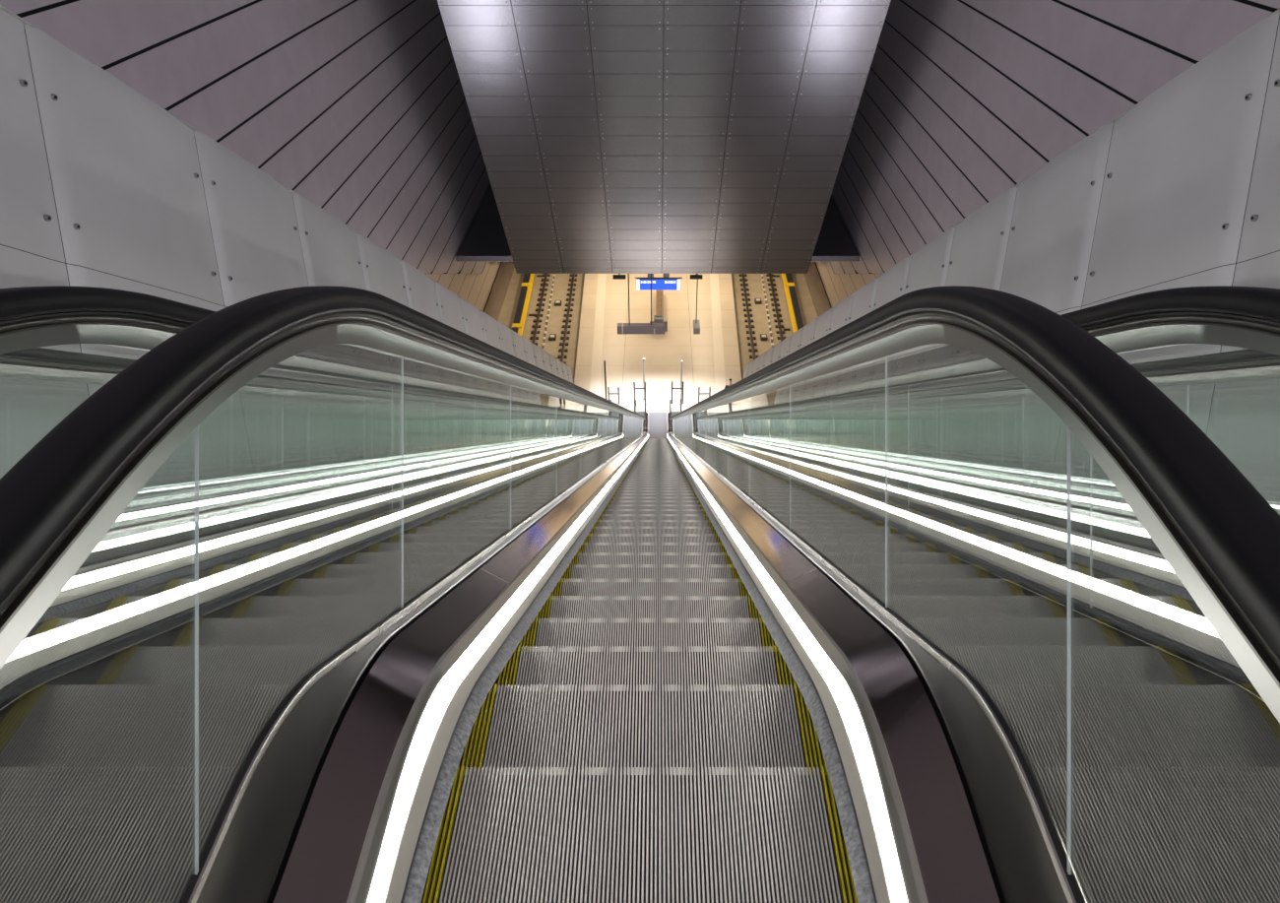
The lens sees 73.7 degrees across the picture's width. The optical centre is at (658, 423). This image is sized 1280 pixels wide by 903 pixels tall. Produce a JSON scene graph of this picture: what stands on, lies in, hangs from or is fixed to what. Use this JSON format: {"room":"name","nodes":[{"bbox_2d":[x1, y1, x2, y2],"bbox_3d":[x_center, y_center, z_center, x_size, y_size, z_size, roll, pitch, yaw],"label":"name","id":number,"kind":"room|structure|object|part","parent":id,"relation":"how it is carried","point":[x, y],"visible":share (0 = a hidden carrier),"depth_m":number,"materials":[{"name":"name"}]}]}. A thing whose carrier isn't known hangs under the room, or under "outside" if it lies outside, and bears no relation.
{"room":"metro station","nodes":[
{"label":"metro station","id":0,"kind":"room"},
{"bbox_2d":[0,0,512,276],"bbox_3d":[-10.915,-9.364,29.456,0.250,40.236,71.000,0,35,0],"label":"wall","id":1,"kind":"structure","parent":0,"point":[358,108],"depth_m":27.63,"materials":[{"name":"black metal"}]},
{"bbox_2d":[0,4,574,525],"bbox_3d":[-3.177,-0.575,15.055,0.841,22.132,29.789,0,35,0],"label":"wall","id":2,"kind":"structure","parent":0,"point":[101,185],"depth_m":5.63,"materials":[{"name":"grey metal"}]},
{"bbox_2d":[109,446,539,529],"bbox_3d":[-2.746,0.920,23.100,0.188,25.319,40.799,0,35,0],"label":"trim","id":3,"kind":"structure","parent":2,"relation":"attached to","point":[264,498],"depth_m":6.02,"materials":[{"name":"grey metal"}]},
{"bbox_2d":[424,261,514,319],"bbox_3d":[-11.030,-21.361,58.289,0.120,23.870,100.000,0,35,0],"label":"wall","id":4,"kind":"structure","parent":0,"point":[486,290],"depth_m":54.24,"materials":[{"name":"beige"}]},
{"bbox_2d":[434,268,849,724],"bbox_3d":[-0.040,-14.453,69.230,22.000,0.200,90.000,0,35,0],"label":"floor track","id":5,"kind":"object","parent":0,"point":[759,317],"depth_m":59.42,"materials":[{"name":"beige metal"}]},
{"bbox_2d":[512,273,542,335],"bbox_3d":[-9.362,-11.036,63.697,1.297,0.550,35.036,-1,35,-1],"label":"rail","id":6,"kind":"object","parent":5,"relation":"on","point":[518,325],"visible":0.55,"depth_m":59.45,"materials":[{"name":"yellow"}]},
{"bbox_3d":[-9.769,-11.019,63.700,0.370,0.480,35.026,-1,35,-1],"label":"power rail","id":7,"kind":"part","parent":6,"relation":"part of","materials":[{"name":"yellow metal"}]},
{"bbox_2d":[529,273,550,345],"bbox_3d":[-8.454,-10.892,63.788,0.586,0.200,35.017,-1,35,-1],"label":"track rail","id":8,"kind":"object","parent":5,"relation":"on","point":[544,285],"visible":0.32,"depth_m":59.59,"materials":[{"name":"brown metal"}]},
{"bbox_2d":[542,273,555,350],"bbox_3d":[-7.834,-10.860,63.811,0.160,0.110,35.021,-1,35,-2],"label":"cable","id":9,"kind":"object","parent":5,"relation":"on","point":[552,284],"visible":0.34,"depth_m":59.41,"materials":[{"name":"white plastic"}]},
{"bbox_2d":[548,333,556,340],"bbox_3d":[-7.005,-5.702,56.331,0.440,0.260,0.560,0,35,0],"label":"box","id":10,"kind":"object","parent":5,"relation":"on","point":[552,337],"visible":1,"depth_m":56.15,"materials":[{"name":"brown"}]},
{"bbox_2d":[554,300,561,306],"bbox_3d":[-7.125,-8.545,60.393,0.440,0.260,0.560,0,35,0],"label":"box","id":11,"kind":"object","parent":5,"relation":"on","point":[557,302],"visible":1,"depth_m":60.21,"materials":[{"name":"brown"}]},
{"bbox_2d":[557,273,576,364],"bbox_3d":[-6.405,-10.892,63.788,0.590,0.200,35.012,-1,35,-1],"label":"track rail","id":12,"kind":"object","parent":5,"relation":"on","point":[568,310],"visible":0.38,"depth_m":58.40,"materials":[{"name":"brown metal"}]},
{"bbox_2d":[738,273,758,359],"bbox_3d":[6.325,-10.892,63.788,0.585,0.200,35.012,1,35,1],"label":"track rail","id":13,"kind":"object","parent":5,"relation":"on","point":[749,326],"visible":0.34,"depth_m":58.71,"materials":[{"name":"brown metal"}]},
{"bbox_2d":[754,298,761,304],"bbox_3d":[7.052,-8.717,60.639,0.440,0.260,0.560,0,35,0],"label":"box","id":14,"kind":"object","parent":5,"relation":"on","point":[756,300],"visible":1,"depth_m":60.46,"materials":[{"name":"brown"}]},
{"bbox_2d":[760,333,767,340],"bbox_3d":[6.925,-5.702,56.331,0.440,0.260,0.560,0,35,0],"label":"box","id":15,"kind":"object","parent":5,"relation":"on","point":[763,337],"visible":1,"depth_m":56.15,"materials":[{"name":"brown"}]},
{"bbox_2d":[761,273,773,347],"bbox_3d":[7.754,-10.860,63.811,0.160,0.110,35.021,1,35,2],"label":"cable","id":16,"kind":"object","parent":5,"relation":"on","point":[762,280],"visible":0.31,"depth_m":59.38,"materials":[{"name":"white plastic"}]},
{"bbox_2d":[766,273,785,343],"bbox_3d":[8.374,-10.892,63.788,0.586,0.200,35.017,1,35,1],"label":"track rail","id":17,"kind":"object","parent":5,"relation":"on","point":[770,280],"visible":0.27,"depth_m":59.66,"materials":[{"name":"brown metal"}]},
{"bbox_2d":[773,273,803,332],"bbox_3d":[9.282,-11.036,63.697,1.297,0.550,35.036,1,35,1],"label":"rail","id":18,"kind":"object","parent":5,"relation":"on","point":[789,285],"visible":0.39,"depth_m":59.61,"materials":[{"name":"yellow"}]},
{"bbox_3d":[9.689,-11.019,63.700,0.370,0.480,35.026,1,35,1],"label":"power rail","id":19,"kind":"part","parent":18,"relation":"part of","materials":[{"name":"yellow metal"}]},
{"bbox_2d":[454,182,860,260],"bbox_3d":[-0.040,-28.193,73.213,22.000,0.300,67.713,0,35,0],"label":"ceiling","id":20,"kind":"structure","parent":0,"point":[485,239],"depth_m":47.18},
{"bbox_2d":[612,273,625,279],"bbox_3d":[-2.127,-8.239,45.850,0.680,1.002,0.200,0,35,0],"label":"speaker box","id":21,"kind":"object","parent":20,"relation":"attached to","point":[615,277],"visible":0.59,"depth_m":46.02,"materials":[{"name":"black plastic"}]},
{"bbox_2d":[617,273,664,334],"bbox_3d":[-1.042,-7.590,48.806,2.780,5.457,0.470,0,35,0],"label":"display","id":22,"kind":"object","parent":20,"relation":"hanging from","point":[622,328],"visible":0.88,"depth_m":49.99,"materials":[{"name":"grey metal"}]},
{"bbox_3d":[-1.042,-5.576,50.216,2.780,0.530,0.440,0,35,0],"label":"casing","id":23,"kind":"part","parent":22,"relation":"part of","materials":[{"name":"grey metal"}]},
{"bbox_2d":[635,273,682,289],"bbox_3d":[-0.017,-9.298,49.419,2.784,3.362,0.230,0,35,0],"label":"direction sign","id":24,"kind":"object","parent":20,"relation":"hanging from","point":[666,283],"visible":0.88,"depth_m":50.04,"materials":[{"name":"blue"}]},
{"bbox_3d":[-0.017,-8.202,50.192,2.544,0.680,0.180,0,35,0],"label":"casing","id":25,"kind":"part","parent":24,"relation":"part of","materials":[{"name":"grey metal"}]},
{"bbox_3d":[-0.017,-8.144,50.108,2.187,0.660,0.016,0,35,0],"label":"blue panel","id":26,"kind":"part","parent":24,"relation":"part of","materials":[{"name":"blue plastic"}]},
{"bbox_2d":[690,273,702,279],"bbox_3d":[2.020,-8.239,45.850,0.680,1.002,0.200,0,35,0],"label":"speaker box","id":27,"kind":"object","parent":20,"relation":"attached to","point":[692,277],"visible":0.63,"depth_m":46.02,"materials":[{"name":"black plastic"}]},
{"bbox_2d":[693,273,700,334],"bbox_3d":[2.224,-7.728,48.929,0.380,5.372,1.100,0,35,0],"label":"platform sign","id":28,"kind":"object","parent":20,"relation":"hanging from","point":[696,324],"visible":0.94,"depth_m":49.94,"materials":[{"name":"grey metal"}]},
{"bbox_3d":[2.224,-5.692,50.355,0.380,0.400,1.100,0,35,0],"label":"casing","id":29,"kind":"part","parent":28,"relation":"part of","materials":[{"name":"grey metal"}]},
{"bbox_2d":[557,273,760,576],"bbox_3d":[-0.040,-16.175,70.466,13.422,1.204,82.000,0,35,0],"label":"floor","id":30,"kind":"structure","parent":0,"point":[711,357],"depth_m":53.60,"materials":[{"name":"tile"}]},
{"bbox_2d":[0,285,636,709],"bbox_3d":[-1.960,0.686,22.947,1.433,26.239,41.532,0,35,0],"label":"escalator","id":31,"kind":"object","parent":30,"relation":"on","point":[137,585],"visible":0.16,"depth_m":4.05,"materials":[{"name":"silver metal"}]},
{"bbox_3d":[-1.297,0.724,23.100,0.006,25.038,40.602,0,35,0],"label":"trim","id":32,"kind":"part","parent":31,"relation":"part of","materials":[{"name":"silver metal"}]},
{"bbox_3d":[-2.456,1.256,23.100,0.034,24.982,40.947,0,35,0],"label":"skirt panel","id":33,"kind":"part","parent":31,"relation":"part of","materials":[{"name":"metal"}]},
{"bbox_2d":[49,452,541,607],"bbox_3d":[-2.473,1.035,23.088,0.064,24.878,40.846,0,35,0],"label":"light","id":34,"kind":"object","parent":31,"relation":"attached to","point":[103,578],"depth_m":5.05,"materials":[{"name":"white"}]},
{"bbox_3d":[-2.634,0.258,23.097,0.085,25.710,40.794,0,35,0],"label":"handrail","id":35,"kind":"part","parent":31,"relation":"part of","materials":[{"name":"black rubber"}]},
{"bbox_3d":[-1.286,0.258,23.097,0.085,25.710,40.794,0,35,0],"label":"handrail","id":36,"kind":"part","parent":31,"relation":"part of","materials":[{"name":"black rubber"}]},
{"bbox_3d":[-2.623,0.724,23.100,0.006,25.038,40.602,0,35,0],"label":"trim","id":37,"kind":"part","parent":31,"relation":"part of","materials":[{"name":"silver metal"}]},
{"bbox_3d":[-2.634,0.158,6.910,0.004,1.652,1.932,0,35,0],"label":"glass panel","id":38,"kind":"part","parent":31,"relation":"part of","materials":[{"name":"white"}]},
{"bbox_3d":[-1.286,0.158,3.250,0.004,1.583,1.834,0,35,0],"label":"glass panel","id":39,"kind":"part","parent":31,"relation":"part of","materials":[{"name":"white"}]},
{"bbox_3d":[-2.634,0.158,8.770,0.004,1.652,1.932,0,35,0],"label":"glass panel","id":40,"kind":"part","parent":31,"relation":"part of","materials":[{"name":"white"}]},
{"bbox_3d":[-2.634,0.158,10.630,0.004,1.652,1.932,0,35,0],"label":"glass panel","id":41,"kind":"part","parent":31,"relation":"part of","materials":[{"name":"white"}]},
{"bbox_3d":[-1.286,0.158,5.050,0.004,1.652,1.932,0,35,0],"label":"glass panel","id":42,"kind":"part","parent":31,"relation":"part of","materials":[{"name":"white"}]},
{"bbox_3d":[-2.634,0.158,14.350,0.004,1.652,1.932,0,35,0],"label":"glass panel","id":43,"kind":"part","parent":31,"relation":"part of","materials":[{"name":"white"}]},
{"bbox_2d":[603,360,607,399],"bbox_3d":[-2.961,-2.395,47.520,0.220,2.550,0.220,0,35,0],"label":"signal post","id":44,"kind":"object","parent":30,"relation":"on","point":[604,360],"visible":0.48,"depth_m":47.44,"materials":[{"name":"grey metal"}]},
{"bbox_2d":[607,386,619,403],"bbox_3d":[-2.515,-1.571,47.609,0.643,1.100,0.100,0,35,0],"label":"frame","id":45,"kind":"object","parent":30,"relation":"on","point":[608,393],"visible":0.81,"depth_m":47.53,"materials":[{"name":"grey metal"}]},
{"bbox_2d":[0,285,1279,902],"bbox_3d":[-0.040,0.686,22.947,1.433,26.239,41.532,0,35,0],"label":"escalator","id":46,"kind":"object","parent":30,"relation":"on","point":[648,723],"visible":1,"depth_m":1.96,"materials":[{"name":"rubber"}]},
{"bbox_3d":[-0.714,0.695,0.796,0.004,0.606,1.680,0,35,0],"label":"glass panel","id":47,"kind":"part","parent":46,"relation":"part of","materials":[{"name":"white"}]},
{"bbox_3d":[-0.714,0.247,1.849,0.004,1.049,1.380,0,35,0],"label":"glass panel","id":48,"kind":"part","parent":46,"relation":"part of","materials":[{"name":"white"}]},
{"bbox_2d":[0,411,644,902],"bbox_3d":[-1.000,0.920,23.100,0.536,25.319,40.799,0,35,0],"label":"trim","id":49,"kind":"structure","parent":46,"relation":"attached to","point":[97,758],"depth_m":1.61,"materials":[{"name":"grey metal"}]},
{"bbox_3d":[-0.714,0.258,23.097,0.085,25.710,40.794,0,35,0],"label":"handrail","id":50,"kind":"part","parent":46,"relation":"part of","materials":[{"name":"black rubber"}]},
{"bbox_3d":[-0.703,0.724,23.100,0.006,25.038,40.602,0,35,0],"label":"trim","id":51,"kind":"part","parent":46,"relation":"part of","materials":[{"name":"silver metal"}]},
{"bbox_3d":[-0.714,0.158,3.250,0.004,1.583,1.834,0,35,0],"label":"glass panel","id":52,"kind":"part","parent":46,"relation":"part of","materials":[{"name":"white"}]},
{"bbox_2d":[346,413,648,902],"bbox_3d":[-0.553,1.035,23.088,0.064,24.878,40.846,0,35,0],"label":"light","id":53,"kind":"object","parent":46,"relation":"attached to","point":[370,855],"depth_m":2.13,"materials":[{"name":"white"}]},
{"bbox_3d":[-0.536,1.256,23.100,0.034,24.982,40.947,0,35,0],"label":"skirt panel","id":54,"kind":"part","parent":46,"relation":"part of","materials":[{"name":"metal"}]},
{"bbox_3d":[-0.714,0.158,5.050,0.004,1.652,1.932,0,35,0],"label":"glass panel","id":55,"kind":"part","parent":46,"relation":"part of","materials":[{"name":"white"}]},
{"bbox_3d":[-0.714,0.158,6.910,0.004,1.652,1.932,0,35,0],"label":"glass panel","id":56,"kind":"part","parent":46,"relation":"part of","materials":[{"name":"white"}]},
{"bbox_3d":[-0.714,0.158,8.770,0.004,1.652,1.932,0,35,0],"label":"glass panel","id":57,"kind":"part","parent":46,"relation":"part of","materials":[{"name":"white"}]},
{"bbox_3d":[-0.714,0.158,10.630,0.004,1.652,1.932,0,35,0],"label":"glass panel","id":58,"kind":"part","parent":46,"relation":"part of","materials":[{"name":"white"}]},
{"bbox_3d":[-0.714,0.158,12.490,0.004,1.652,1.932,0,35,0],"label":"glass panel","id":59,"kind":"part","parent":46,"relation":"part of","materials":[{"name":"white"}]},
{"bbox_3d":[-0.714,0.158,14.350,0.004,1.652,1.932,0,35,0],"label":"glass panel","id":60,"kind":"part","parent":46,"relation":"part of","materials":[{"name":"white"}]},
{"bbox_3d":[-0.714,0.158,16.210,0.004,1.652,1.932,0,35,0],"label":"glass panel","id":61,"kind":"part","parent":46,"relation":"part of","materials":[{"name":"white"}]},
{"bbox_3d":[-0.714,0.158,18.070,0.004,1.652,1.932,0,35,0],"label":"glass panel","id":62,"kind":"part","parent":46,"relation":"part of","materials":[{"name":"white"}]},
{"bbox_3d":[-0.714,0.158,19.930,0.004,1.652,1.932,0,35,0],"label":"glass panel","id":63,"kind":"part","parent":46,"relation":"part of","materials":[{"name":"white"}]},
{"bbox_3d":[-0.714,0.158,21.790,0.004,1.652,1.932,0,35,0],"label":"glass panel","id":64,"kind":"part","parent":46,"relation":"part of","materials":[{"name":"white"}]},
{"bbox_3d":[-0.714,0.158,23.650,0.004,1.652,1.932,0,35,0],"label":"glass panel","id":65,"kind":"part","parent":46,"relation":"part of","materials":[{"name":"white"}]},
{"bbox_3d":[-0.714,0.158,25.510,0.004,1.652,1.932,0,35,0],"label":"glass panel","id":66,"kind":"part","parent":46,"relation":"part of","materials":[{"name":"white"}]},
{"bbox_3d":[-0.714,0.158,29.230,0.004,1.652,1.932,0,35,0],"label":"glass panel","id":67,"kind":"part","parent":46,"relation":"part of","materials":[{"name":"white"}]},
{"bbox_3d":[-0.040,0.086,45.870,1.000,0.379,2.982,0,35,0],"label":"landing plate","id":68,"kind":"part","parent":46,"relation":"part of","materials":[{"name":"grey metal"}]},
{"bbox_3d":[0.634,0.158,27.370,0.004,1.652,1.932,0,35,0],"label":"glass panel","id":69,"kind":"part","parent":46,"relation":"part of","materials":[{"name":"white"}]},
{"bbox_3d":[0.634,0.158,23.650,0.004,1.652,1.932,0,35,0],"label":"glass panel","id":70,"kind":"part","parent":46,"relation":"part of","materials":[{"name":"white"}]},
{"bbox_3d":[0.634,0.158,21.790,0.004,1.652,1.932,0,35,0],"label":"glass panel","id":71,"kind":"part","parent":46,"relation":"part of","materials":[{"name":"white"}]},
{"bbox_3d":[0.634,0.158,19.930,0.004,1.652,1.932,0,35,0],"label":"glass panel","id":72,"kind":"part","parent":46,"relation":"part of","materials":[{"name":"white"}]},
{"bbox_3d":[0.634,0.158,18.070,0.004,1.652,1.932,0,35,0],"label":"glass panel","id":73,"kind":"part","parent":46,"relation":"part of","materials":[{"name":"white"}]},
{"bbox_3d":[0.634,0.158,16.210,0.004,1.652,1.932,0,35,0],"label":"glass panel","id":74,"kind":"part","parent":46,"relation":"part of","materials":[{"name":"white"}]},
{"bbox_3d":[0.634,0.158,14.350,0.004,1.652,1.932,0,35,0],"label":"glass panel","id":75,"kind":"part","parent":46,"relation":"part of","materials":[{"name":"white"}]},
{"bbox_3d":[0.634,0.158,12.490,0.004,1.652,1.932,0,35,0],"label":"glass panel","id":76,"kind":"part","parent":46,"relation":"part of","materials":[{"name":"white"}]},
{"bbox_3d":[0.634,0.158,10.630,0.004,1.652,1.932,0,35,0],"label":"glass panel","id":77,"kind":"part","parent":46,"relation":"part of","materials":[{"name":"white"}]},
{"bbox_3d":[0.634,0.158,8.770,0.004,1.652,1.932,0,35,0],"label":"glass panel","id":78,"kind":"part","parent":46,"relation":"part of","materials":[{"name":"white"}]},
{"bbox_3d":[0.634,0.158,6.910,0.004,1.652,1.932,0,35,0],"label":"glass panel","id":79,"kind":"part","parent":46,"relation":"part of","materials":[{"name":"white"}]},
{"bbox_3d":[0.634,0.158,5.050,0.004,1.652,1.932,0,35,0],"label":"glass panel","id":80,"kind":"part","parent":46,"relation":"part of","materials":[{"name":"white"}]},
{"bbox_3d":[0.456,1.256,23.100,0.034,24.982,40.947,0,35,0],"label":"skirt panel","id":81,"kind":"part","parent":46,"relation":"part of","materials":[{"name":"metal"}]},
{"bbox_3d":[0.634,0.158,3.250,0.004,1.583,1.834,0,35,0],"label":"glass panel","id":82,"kind":"part","parent":46,"relation":"part of","materials":[{"name":"white"}]},
{"bbox_2d":[666,414,928,902],"bbox_3d":[0.473,1.035,23.088,0.064,24.878,40.846,0,35,0],"label":"light","id":83,"kind":"object","parent":46,"relation":"attached to","point":[907,860],"depth_m":2.12,"materials":[{"name":"white"}]},
{"bbox_3d":[0.623,0.724,23.100,0.006,25.038,40.602,0,35,0],"label":"trim","id":84,"kind":"part","parent":46,"relation":"part of","materials":[{"name":"silver metal"}]},
{"bbox_3d":[0.634,0.258,23.097,0.085,25.710,40.794,0,35,0],"label":"handrail","id":85,"kind":"part","parent":46,"relation":"part of","materials":[{"name":"black rubber"}]},
{"bbox_2d":[671,411,1279,902],"bbox_3d":[0.920,0.920,23.100,0.536,25.319,40.799,0,35,0],"label":"trim","id":86,"kind":"structure","parent":46,"relation":"attached to","point":[1176,764],"depth_m":1.61,"materials":[{"name":"grey metal"}]},
{"bbox_3d":[0.634,0.247,1.849,0.004,1.049,1.380,0,35,0],"label":"glass panel","id":87,"kind":"part","parent":46,"relation":"part of","materials":[{"name":"white"}]},
{"bbox_3d":[0.634,0.695,0.796,0.004,0.606,1.680,0,35,0],"label":"glass panel","id":88,"kind":"part","parent":46,"relation":"part of","materials":[{"name":"white"}]},
{"bbox_2d":[633,381,646,399],"bbox_3d":[-1.042,-1.715,47.508,0.715,1.450,0.100,0,35,0],"label":"frame","id":89,"kind":"object","parent":30,"relation":"on","point":[634,388],"visible":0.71,"depth_m":47.33,"materials":[{"name":"grey metal"}]},
{"bbox_2d":[641,357,644,400],"bbox_3d":[-0.818,-2.460,47.475,0.220,2.710,0.220,0,35,0],"label":"signal post","id":90,"kind":"object","parent":30,"relation":"on","point":[643,399],"visible":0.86,"depth_m":47.41,"materials":[{"name":"beige"}]},
{"bbox_2d":[649,315,667,331],"bbox_3d":[0.000,-6.399,54.651,1.100,0.930,0.580,0,35,0],"label":"litter bin","id":91,"kind":"object","parent":30,"relation":"on","point":[657,318],"visible":0.36,"depth_m":54.30,"materials":[{"name":"grey metal"}]},
{"bbox_2d":[655,289,663,315],"bbox_3d":[0.074,-7.873,57.176,0.475,0.450,4.307,0,35,0],"label":"bench","id":92,"kind":"object","parent":30,"relation":"on","point":[660,292],"visible":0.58,"depth_m":57.11,"materials":[{"name":"brown wood"}]},
{"bbox_2d":[671,381,683,403],"bbox_3d":[1.042,-1.715,47.508,0.681,1.450,0.100,0,35,0],"label":"frame","id":93,"kind":"object","parent":30,"relation":"on","point":[672,381],"visible":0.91,"depth_m":47.36,"materials":[{"name":"grey metal"}]},
{"bbox_2d":[679,360,682,400],"bbox_3d":[1.258,-2.395,47.520,0.220,2.550,0.220,0,35,0],"label":"signal post","id":94,"kind":"object","parent":30,"relation":"on","point":[680,360],"visible":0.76,"depth_m":47.43,"materials":[{"name":"beige"}]},
{"bbox_2d":[698,386,710,402],"bbox_3d":[2.543,-1.571,47.609,0.698,1.100,0.100,0,35,0],"label":"frame","id":95,"kind":"object","parent":30,"relation":"on","point":[699,393],"visible":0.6,"depth_m":47.53,"materials":[{"name":"grey metal"}]},
{"bbox_2d":[679,285,1279,702],"bbox_3d":[1.880,0.686,22.947,1.433,26.239,41.532,0,35,0],"label":"escalator","id":96,"kind":"object","parent":30,"relation":"on","point":[1121,580],"visible":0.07,"depth_m":4.24,"materials":[{"name":"silver metal"}]},
{"bbox_3d":[1.206,0.158,6.910,0.004,1.652,1.932,0,35,0],"label":"glass panel","id":97,"kind":"part","parent":96,"relation":"part of","materials":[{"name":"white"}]},
{"bbox_3d":[2.554,0.158,10.630,0.004,1.652,1.932,0,35,0],"label":"glass panel","id":98,"kind":"part","parent":96,"relation":"part of","materials":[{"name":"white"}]},
{"bbox_3d":[2.554,0.158,8.770,0.004,1.652,1.932,0,35,0],"label":"glass panel","id":99,"kind":"part","parent":96,"relation":"part of","materials":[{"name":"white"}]},
{"bbox_3d":[2.554,0.158,6.910,0.004,1.652,1.932,0,35,0],"label":"glass panel","id":100,"kind":"part","parent":96,"relation":"part of","materials":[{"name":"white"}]},
{"bbox_3d":[2.543,0.724,23.100,0.006,25.038,40.602,0,35,0],"label":"trim","id":101,"kind":"part","parent":96,"relation":"part of","materials":[{"name":"silver metal"}]},
{"bbox_3d":[1.206,0.258,23.097,0.085,25.710,40.794,0,35,0],"label":"handrail","id":102,"kind":"part","parent":96,"relation":"part of","materials":[{"name":"black rubber"}]},
{"bbox_2d":[775,453,1185,587],"bbox_3d":[2.393,1.035,23.088,0.064,24.878,40.846,0,35,0],"label":"light","id":103,"kind":"object","parent":96,"relation":"attached to","point":[1140,562],"depth_m":5.60,"materials":[{"name":"white"}]},
{"bbox_3d":[2.376,1.256,23.100,0.034,24.982,40.947,0,35,0],"label":"skirt panel","id":104,"kind":"part","parent":96,"relation":"part of","materials":[{"name":"metal"}]},
{"bbox_3d":[1.206,0.158,3.250,0.004,1.583,1.834,0,35,0],"label":"glass panel","id":105,"kind":"part","parent":96,"relation":"part of","materials":[{"name":"white"}]},
{"bbox_3d":[1.217,0.724,23.100,0.006,25.038,40.602,0,35,0],"label":"trim","id":106,"kind":"part","parent":96,"relation":"part of","materials":[{"name":"silver metal"}]},
{"bbox_3d":[2.554,0.158,5.050,0.004,1.652,1.932,0,35,0],"label":"glass panel","id":107,"kind":"part","parent":96,"relation":"part of","materials":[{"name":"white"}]},
{"bbox_3d":[2.554,0.258,23.097,0.085,25.710,40.794,0,35,0],"label":"handrail","id":108,"kind":"part","parent":96,"relation":"part of","materials":[{"name":"black rubber"}]},
{"bbox_3d":[1.206,0.247,1.849,0.004,1.049,1.380,0,35,0],"label":"glass panel","id":109,"kind":"part","parent":96,"relation":"part of","materials":[{"name":"white"}]},
{"bbox_3d":[2.554,0.158,3.250,0.004,1.583,1.834,0,35,0],"label":"glass panel","id":110,"kind":"part","parent":96,"relation":"part of","materials":[{"name":"white"}]},
{"bbox_2d":[437,0,891,273],"bbox_3d":[0.171,-13.370,32.179,15.311,23.676,15.750,0,35,0],"label":"ceiling","id":111,"kind":"structure","parent":0,"point":[613,136],"depth_m":34.09,"materials":[{"name":"grey metal"}]},
{"bbox_2d":[803,261,882,317],"bbox_3d":[10.950,-21.361,58.289,0.120,23.870,100.000,0,35,0],"label":"wall","id":112,"kind":"structure","parent":0,"point":[827,288],"depth_m":55.05,"materials":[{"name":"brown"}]},
{"bbox_2d":[741,8,1279,515],"bbox_3d":[3.103,-0.605,15.055,0.851,22.181,29.823,0,35,0],"label":"wall","id":113,"kind":"structure","parent":0,"point":[1181,188],"depth_m":5.79,"materials":[{"name":"grey"}]},
{"bbox_2d":[775,446,1137,518],"bbox_3d":[2.666,0.920,23.100,0.188,25.319,40.799,0,35,0],"label":"trim","id":114,"kind":"structure","parent":113,"relation":"attached to","point":[1015,493],"depth_m":6.77,"materials":[{"name":"grey metal"}]},
{"bbox_2d":[811,0,1279,277],"bbox_3d":[10.835,-9.364,29.456,0.250,40.236,71.000,0,35,0],"label":"wall","id":115,"kind":"structure","parent":0,"point":[961,101],"depth_m":28.10,"materials":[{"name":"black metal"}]}
]}

